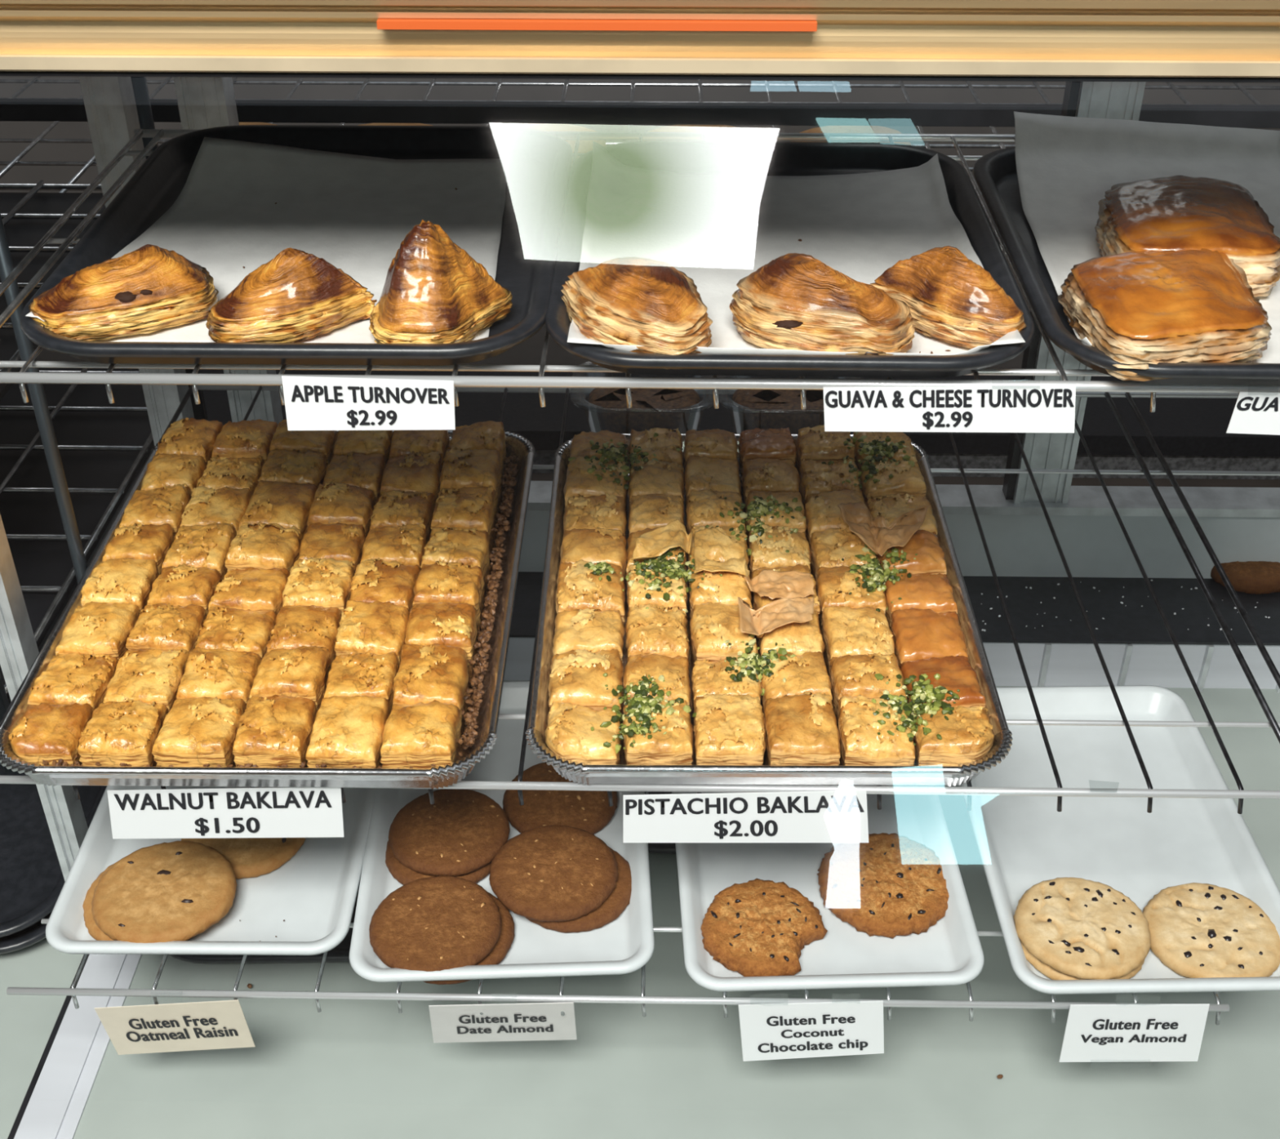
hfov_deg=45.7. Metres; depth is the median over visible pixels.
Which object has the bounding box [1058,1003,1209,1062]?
price card
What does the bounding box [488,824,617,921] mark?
cookie
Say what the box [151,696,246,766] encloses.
piece
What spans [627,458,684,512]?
piece
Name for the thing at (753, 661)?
pistachio
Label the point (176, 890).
cookie
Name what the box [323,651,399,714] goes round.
piece
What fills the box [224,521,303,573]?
piece
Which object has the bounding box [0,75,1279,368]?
wire shelf
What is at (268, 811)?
price card
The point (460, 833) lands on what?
cookie
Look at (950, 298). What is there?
turnover
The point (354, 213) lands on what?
sheet
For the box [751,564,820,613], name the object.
piece
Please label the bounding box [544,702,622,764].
piece
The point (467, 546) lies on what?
piece
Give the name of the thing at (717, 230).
sheet
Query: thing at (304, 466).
piece
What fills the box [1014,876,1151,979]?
cookie
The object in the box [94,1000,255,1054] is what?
price card
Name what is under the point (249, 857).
cookie
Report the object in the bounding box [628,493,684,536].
piece
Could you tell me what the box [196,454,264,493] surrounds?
piece
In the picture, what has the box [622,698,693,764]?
piece
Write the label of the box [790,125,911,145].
light reflection
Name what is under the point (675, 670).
piece
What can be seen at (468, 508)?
piece
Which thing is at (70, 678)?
piece
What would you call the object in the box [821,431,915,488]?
pistachio
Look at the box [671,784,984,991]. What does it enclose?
tray
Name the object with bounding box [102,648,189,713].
piece
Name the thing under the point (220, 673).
piece
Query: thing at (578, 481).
piece
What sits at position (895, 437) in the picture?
piece
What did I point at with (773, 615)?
flake
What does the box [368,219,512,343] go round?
turnover
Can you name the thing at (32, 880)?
tray
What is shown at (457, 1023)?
price card
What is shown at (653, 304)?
turnover
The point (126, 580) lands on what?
piece
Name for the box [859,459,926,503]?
piece
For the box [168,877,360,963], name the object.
tray
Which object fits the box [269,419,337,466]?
piece
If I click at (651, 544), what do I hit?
flake
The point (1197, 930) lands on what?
cookie
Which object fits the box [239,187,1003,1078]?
crumbs
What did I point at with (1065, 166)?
sheet
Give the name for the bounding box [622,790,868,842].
price card
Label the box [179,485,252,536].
piece
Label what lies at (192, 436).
piece
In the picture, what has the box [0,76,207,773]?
rack
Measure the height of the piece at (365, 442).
0.049 m
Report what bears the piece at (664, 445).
in the baking tray at (539, 709)
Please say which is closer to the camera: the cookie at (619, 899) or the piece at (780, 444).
the cookie at (619, 899)
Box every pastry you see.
[1057,248,1271,381]
[1094,175,1279,297]
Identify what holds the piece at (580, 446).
in the baking tray at (539, 709)
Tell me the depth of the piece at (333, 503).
1.24 m
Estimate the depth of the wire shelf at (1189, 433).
3.01 m
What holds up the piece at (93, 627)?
on the baking tray at (517, 445)
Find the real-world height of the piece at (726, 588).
0.046 m
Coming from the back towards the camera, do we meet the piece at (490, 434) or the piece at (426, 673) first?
the piece at (490, 434)
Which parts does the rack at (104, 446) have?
rack post, rack post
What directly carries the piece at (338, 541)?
on the baking tray at (517, 445)
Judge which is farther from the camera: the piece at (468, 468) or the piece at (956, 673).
the piece at (468, 468)
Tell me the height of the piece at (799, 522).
0.049 m
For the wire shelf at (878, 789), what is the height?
0.020 m
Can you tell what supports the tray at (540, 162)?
on the wire shelf at (22, 377)
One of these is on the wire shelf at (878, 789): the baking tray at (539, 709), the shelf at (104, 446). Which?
the baking tray at (539, 709)
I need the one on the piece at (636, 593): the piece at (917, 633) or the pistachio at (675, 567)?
the pistachio at (675, 567)
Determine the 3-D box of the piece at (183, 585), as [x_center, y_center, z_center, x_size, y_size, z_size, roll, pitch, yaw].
[-0.349,0.022,1.166,0.050,0.043,0.051,1,34,1]
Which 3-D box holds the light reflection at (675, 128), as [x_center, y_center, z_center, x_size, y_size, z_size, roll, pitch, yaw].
[0.072,-0.517,1.896,0.150,0.068,0.124,-1,34,-2]
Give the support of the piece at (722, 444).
on the baking tray at (539, 709)
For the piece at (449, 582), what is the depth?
1.15 m
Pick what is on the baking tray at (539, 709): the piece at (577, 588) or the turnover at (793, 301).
the piece at (577, 588)
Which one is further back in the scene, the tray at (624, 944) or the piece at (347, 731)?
the tray at (624, 944)
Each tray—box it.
[0,430,535,788]
[0,764,106,937]
[0,911,52,954]
[20,124,573,365]
[45,785,376,955]
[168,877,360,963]
[349,680,654,982]
[524,433,1013,786]
[545,141,1035,377]
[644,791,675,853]
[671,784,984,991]
[960,684,1279,994]
[973,146,1279,385]
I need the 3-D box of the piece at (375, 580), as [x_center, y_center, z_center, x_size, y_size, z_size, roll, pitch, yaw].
[-0.196,0.021,1.167,0.053,0.043,0.061,1,34,2]
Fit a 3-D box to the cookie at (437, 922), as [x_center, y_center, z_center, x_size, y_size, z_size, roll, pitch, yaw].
[-0.151,0.261,1.120,0.097,0.012,0.097,1,34,1]
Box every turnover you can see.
[28,244,218,341]
[205,247,377,342]
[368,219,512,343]
[560,257,712,355]
[728,253,915,355]
[869,245,1026,348]
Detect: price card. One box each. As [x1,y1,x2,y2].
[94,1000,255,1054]
[106,786,344,838]
[281,375,455,430]
[428,1001,577,1042]
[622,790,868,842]
[738,1000,884,1061]
[822,384,1075,432]
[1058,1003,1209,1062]
[1226,391,1279,435]
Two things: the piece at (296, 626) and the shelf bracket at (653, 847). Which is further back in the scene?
the shelf bracket at (653, 847)
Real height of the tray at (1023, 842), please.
0.023 m
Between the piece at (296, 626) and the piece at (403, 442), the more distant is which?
the piece at (403, 442)
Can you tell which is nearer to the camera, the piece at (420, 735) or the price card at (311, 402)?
the price card at (311, 402)
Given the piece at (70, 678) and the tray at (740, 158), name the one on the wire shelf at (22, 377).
the tray at (740, 158)
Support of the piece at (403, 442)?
in the baking tray at (517, 445)
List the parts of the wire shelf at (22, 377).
edge rod, edge rod, cross rod, cross rod, cross rod, rail, rail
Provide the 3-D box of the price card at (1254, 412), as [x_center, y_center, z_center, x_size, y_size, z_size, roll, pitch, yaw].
[0.398,-0.096,0.906,0.089,0.041,0.002,1,34,1]
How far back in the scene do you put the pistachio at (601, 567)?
1.16 m
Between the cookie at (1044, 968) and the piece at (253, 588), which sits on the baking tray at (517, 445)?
the piece at (253, 588)
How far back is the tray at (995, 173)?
0.96 m
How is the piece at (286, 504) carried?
in the baking tray at (517, 445)
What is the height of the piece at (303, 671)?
0.044 m
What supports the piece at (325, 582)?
on the baking tray at (517, 445)
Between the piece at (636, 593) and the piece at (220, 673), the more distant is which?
the piece at (636, 593)
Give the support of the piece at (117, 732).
on the baking tray at (517, 445)
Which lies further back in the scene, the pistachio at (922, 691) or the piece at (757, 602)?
the piece at (757, 602)
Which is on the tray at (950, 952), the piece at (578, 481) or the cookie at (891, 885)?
the cookie at (891, 885)
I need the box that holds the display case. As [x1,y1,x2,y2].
[0,0,1279,1138]
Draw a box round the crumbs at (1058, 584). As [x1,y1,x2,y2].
[981,579,1270,631]
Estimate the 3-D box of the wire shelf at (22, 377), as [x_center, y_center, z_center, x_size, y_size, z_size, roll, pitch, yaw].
[0.292,-0.231,1.099,1.452,0.020,0.460,1,34,1]
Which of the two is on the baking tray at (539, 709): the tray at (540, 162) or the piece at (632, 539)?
the piece at (632, 539)
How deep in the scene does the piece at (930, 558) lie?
1.18 m
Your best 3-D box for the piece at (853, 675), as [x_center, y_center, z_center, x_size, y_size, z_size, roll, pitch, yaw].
[0.160,0.084,1.074,0.051,0.044,0.048,0,34,-1]
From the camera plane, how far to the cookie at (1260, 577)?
1.62 m
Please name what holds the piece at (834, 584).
on the baking tray at (539, 709)
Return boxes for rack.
[0,75,1279,244]
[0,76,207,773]
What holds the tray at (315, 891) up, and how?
on the wire shelf at (154, 992)
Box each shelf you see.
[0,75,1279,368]
[0,128,1279,412]
[0,192,105,400]
[0,383,190,704]
[0,384,1279,813]
[6,791,1229,1024]
[39,368,1279,479]
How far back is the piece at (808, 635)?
1.10 m
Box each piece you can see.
[8,702,93,765]
[26,652,119,709]
[55,600,139,659]
[77,698,168,766]
[80,557,158,614]
[102,522,174,575]
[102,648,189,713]
[119,483,191,537]
[125,602,206,652]
[140,453,206,496]
[146,563,222,616]
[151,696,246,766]
[155,417,222,464]
[161,522,235,580]
[176,646,262,707]
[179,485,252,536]
[195,606,276,658]
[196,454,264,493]
[208,567,289,614]
[211,418,277,462]
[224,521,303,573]
[232,693,317,767]
[239,480,317,535]
[248,645,331,710]
[257,448,326,487]
[266,604,341,666]
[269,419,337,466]
[282,556,355,618]
[297,522,365,567]
[305,694,389,768]
[306,480,375,540]
[323,451,385,503]
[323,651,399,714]
[333,430,393,466]
[333,600,409,665]
[349,557,420,610]
[360,523,426,570]
[369,489,435,542]
[380,451,442,502]
[380,699,462,768]
[388,430,449,465]
[392,643,469,733]
[404,601,478,678]
[412,560,484,634]
[420,526,490,595]
[431,485,496,552]
[439,446,502,523]
[448,420,506,487]
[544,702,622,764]
[547,648,623,723]
[552,608,625,662]
[555,559,625,631]
[560,527,627,589]
[562,492,626,547]
[563,456,628,512]
[568,430,627,462]
[622,653,690,705]
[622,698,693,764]
[625,603,689,662]
[626,527,687,587]
[626,562,687,617]
[627,427,683,470]
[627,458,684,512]
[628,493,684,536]
[683,428,737,487]
[684,455,742,517]
[685,488,746,534]
[687,524,749,597]
[688,563,752,623]
[689,601,758,668]
[691,657,762,719]
[693,693,765,764]
[738,426,796,488]
[741,457,800,520]
[745,490,807,559]
[747,523,811,578]
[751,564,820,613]
[756,606,825,656]
[760,651,832,712]
[763,691,840,764]
[795,424,855,474]
[799,457,861,506]
[803,488,864,546]
[809,526,876,585]
[815,565,886,632]
[821,605,894,675]
[828,652,906,721]
[836,694,915,765]
[852,431,917,471]
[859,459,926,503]
[865,493,937,535]
[875,529,946,574]
[884,572,957,627]
[889,607,968,667]
[899,655,986,715]
[913,705,994,765]
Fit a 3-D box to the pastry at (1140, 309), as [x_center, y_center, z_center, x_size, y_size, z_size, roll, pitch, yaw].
[0.323,-0.162,0.933,0.118,0.038,0.148,1,34,1]
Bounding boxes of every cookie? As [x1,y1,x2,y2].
[82,863,191,940]
[91,840,236,942]
[181,786,305,878]
[368,875,501,971]
[385,840,492,884]
[388,788,510,876]
[422,892,515,984]
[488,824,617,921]
[502,761,617,834]
[524,846,631,933]
[700,878,827,976]
[816,832,949,937]
[1013,914,1144,979]
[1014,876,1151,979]
[1142,882,1279,977]
[1210,560,1279,594]
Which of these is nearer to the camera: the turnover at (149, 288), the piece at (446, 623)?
the turnover at (149, 288)
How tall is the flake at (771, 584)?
0.012 m
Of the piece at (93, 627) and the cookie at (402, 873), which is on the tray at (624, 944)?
the cookie at (402, 873)
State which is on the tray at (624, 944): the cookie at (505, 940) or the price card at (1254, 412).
the cookie at (505, 940)
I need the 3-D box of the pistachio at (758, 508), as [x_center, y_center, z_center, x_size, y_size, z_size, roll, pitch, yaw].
[0.092,-0.036,1.214,0.080,0.020,0.078,1,34,1]
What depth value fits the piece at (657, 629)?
1.10 m
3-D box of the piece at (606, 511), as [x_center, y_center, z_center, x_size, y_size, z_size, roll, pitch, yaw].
[-0.037,-0.034,1.248,0.053,0.043,0.056,1,34,1]
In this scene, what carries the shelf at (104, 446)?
attached to the rack at (104, 446)
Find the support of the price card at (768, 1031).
attached to the wire shelf at (154, 992)
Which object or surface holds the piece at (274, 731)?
on the baking tray at (517, 445)
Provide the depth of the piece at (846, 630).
1.11 m
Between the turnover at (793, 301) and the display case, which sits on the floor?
the display case
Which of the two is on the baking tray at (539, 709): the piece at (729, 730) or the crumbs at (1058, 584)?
the piece at (729, 730)
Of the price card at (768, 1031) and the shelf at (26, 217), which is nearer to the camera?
the price card at (768, 1031)
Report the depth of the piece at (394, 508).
1.24 m
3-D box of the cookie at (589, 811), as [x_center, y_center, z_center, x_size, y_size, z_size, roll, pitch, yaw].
[-0.065,0.188,1.247,0.094,0.013,0.094,1,34,1]
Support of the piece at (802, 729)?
on the baking tray at (539, 709)
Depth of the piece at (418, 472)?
1.28 m
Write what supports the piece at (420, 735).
on the baking tray at (517, 445)
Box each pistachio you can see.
[568,432,680,489]
[583,561,623,581]
[591,672,696,753]
[622,546,722,613]
[705,494,805,555]
[724,633,797,695]
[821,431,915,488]
[841,543,917,611]
[865,672,959,745]
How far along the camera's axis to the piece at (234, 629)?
1.11 m
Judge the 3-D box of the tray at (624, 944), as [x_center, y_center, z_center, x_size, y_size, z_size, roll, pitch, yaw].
[-0.106,0.202,1.224,0.221,0.023,0.335,-1,34,-2]
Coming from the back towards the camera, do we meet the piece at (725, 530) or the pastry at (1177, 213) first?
the piece at (725, 530)
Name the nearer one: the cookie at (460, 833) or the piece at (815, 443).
the cookie at (460, 833)
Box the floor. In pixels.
[51,360,1279,487]
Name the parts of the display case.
post, post, post, header rail, panel, sill, post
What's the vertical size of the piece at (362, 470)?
0.048 m
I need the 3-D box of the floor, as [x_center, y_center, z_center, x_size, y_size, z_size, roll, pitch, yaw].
[0.007,1.078,1.216,6.000,0.050,5.600,1,34,1]
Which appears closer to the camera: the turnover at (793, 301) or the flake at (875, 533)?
the turnover at (793, 301)
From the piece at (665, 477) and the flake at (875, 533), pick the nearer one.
the flake at (875, 533)
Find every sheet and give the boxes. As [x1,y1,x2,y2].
[25,137,508,343]
[567,141,1025,355]
[1013,111,1279,363]
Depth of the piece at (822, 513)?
1.24 m
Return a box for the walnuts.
[41,455,519,768]
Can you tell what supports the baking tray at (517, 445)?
on the wire shelf at (878, 789)
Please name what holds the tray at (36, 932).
on the display case
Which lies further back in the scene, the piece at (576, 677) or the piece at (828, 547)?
the piece at (828, 547)
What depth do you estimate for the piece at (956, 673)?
1.06 m
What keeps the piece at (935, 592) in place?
on the baking tray at (539, 709)
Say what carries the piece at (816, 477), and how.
in the baking tray at (539, 709)
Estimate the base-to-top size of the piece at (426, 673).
0.044 m
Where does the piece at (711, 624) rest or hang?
on the baking tray at (539, 709)
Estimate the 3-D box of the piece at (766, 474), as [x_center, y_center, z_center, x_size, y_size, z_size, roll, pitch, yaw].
[0.112,-0.069,1.295,0.050,0.048,0.054,0,34,0]
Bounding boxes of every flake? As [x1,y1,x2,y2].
[630,519,692,562]
[693,526,746,575]
[737,596,813,637]
[744,568,814,599]
[837,502,928,555]
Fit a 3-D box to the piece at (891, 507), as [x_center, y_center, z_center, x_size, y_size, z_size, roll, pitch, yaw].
[0.214,-0.035,1.247,0.054,0.045,0.061,0,34,0]
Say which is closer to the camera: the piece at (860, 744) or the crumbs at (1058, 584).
the piece at (860, 744)
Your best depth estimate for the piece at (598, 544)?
1.19 m
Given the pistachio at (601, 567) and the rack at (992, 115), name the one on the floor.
the rack at (992, 115)
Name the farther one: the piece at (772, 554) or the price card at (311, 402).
the piece at (772, 554)
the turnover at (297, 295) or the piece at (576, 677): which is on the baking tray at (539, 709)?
the piece at (576, 677)
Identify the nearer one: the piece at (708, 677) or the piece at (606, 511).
the piece at (708, 677)
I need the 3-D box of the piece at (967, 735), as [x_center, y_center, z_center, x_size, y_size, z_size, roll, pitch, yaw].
[0.212,0.115,1.030,0.054,0.042,0.053,1,34,2]
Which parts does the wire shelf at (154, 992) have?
cross rod, rail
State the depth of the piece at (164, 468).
1.28 m
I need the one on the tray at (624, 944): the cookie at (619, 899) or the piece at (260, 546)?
the cookie at (619, 899)
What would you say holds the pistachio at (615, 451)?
on the piece at (664, 445)
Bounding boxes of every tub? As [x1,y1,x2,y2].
[570,361,713,433]
[718,389,824,433]
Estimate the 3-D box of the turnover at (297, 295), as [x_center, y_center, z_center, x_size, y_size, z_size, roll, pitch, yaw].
[-0.223,-0.172,0.939,0.099,0.048,0.068,-29,44,-36]
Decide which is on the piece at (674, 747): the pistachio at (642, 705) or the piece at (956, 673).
the pistachio at (642, 705)
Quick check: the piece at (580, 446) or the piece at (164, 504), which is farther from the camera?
the piece at (580, 446)
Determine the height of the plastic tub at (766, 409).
0.040 m
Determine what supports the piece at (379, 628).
on the baking tray at (517, 445)
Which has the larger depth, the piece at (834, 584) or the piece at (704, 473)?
the piece at (704, 473)
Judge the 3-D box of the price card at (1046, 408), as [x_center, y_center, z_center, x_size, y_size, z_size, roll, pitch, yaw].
[0.186,-0.098,0.909,0.154,0.037,0.002,1,34,1]
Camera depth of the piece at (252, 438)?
1.31 m
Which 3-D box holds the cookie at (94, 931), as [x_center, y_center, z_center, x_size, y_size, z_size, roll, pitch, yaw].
[-0.369,0.249,1.159,0.106,0.012,0.106,-12,36,-17]
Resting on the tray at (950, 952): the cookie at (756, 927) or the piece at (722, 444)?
the cookie at (756, 927)
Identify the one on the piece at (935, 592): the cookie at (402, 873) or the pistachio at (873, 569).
the pistachio at (873, 569)
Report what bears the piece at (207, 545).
on the baking tray at (517, 445)
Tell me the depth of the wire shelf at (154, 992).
1.09 m
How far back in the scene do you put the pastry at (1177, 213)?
0.99 m
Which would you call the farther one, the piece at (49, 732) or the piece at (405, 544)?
the piece at (405, 544)
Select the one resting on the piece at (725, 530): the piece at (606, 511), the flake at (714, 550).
the flake at (714, 550)
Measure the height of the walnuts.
0.029 m
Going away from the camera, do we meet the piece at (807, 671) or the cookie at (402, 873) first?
the piece at (807, 671)
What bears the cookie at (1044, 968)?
on the tray at (1023, 842)
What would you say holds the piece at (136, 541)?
on the baking tray at (517, 445)
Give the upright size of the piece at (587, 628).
0.043 m
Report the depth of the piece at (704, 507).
1.23 m
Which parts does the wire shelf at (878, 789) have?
edge rod, rail, rail, cross rod, cross rod, edge rod, edge rod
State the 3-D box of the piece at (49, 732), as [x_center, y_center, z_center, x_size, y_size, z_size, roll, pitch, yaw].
[-0.400,0.115,1.033,0.049,0.038,0.053,0,34,0]
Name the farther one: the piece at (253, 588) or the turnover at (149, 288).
the piece at (253, 588)
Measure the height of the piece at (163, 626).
0.043 m

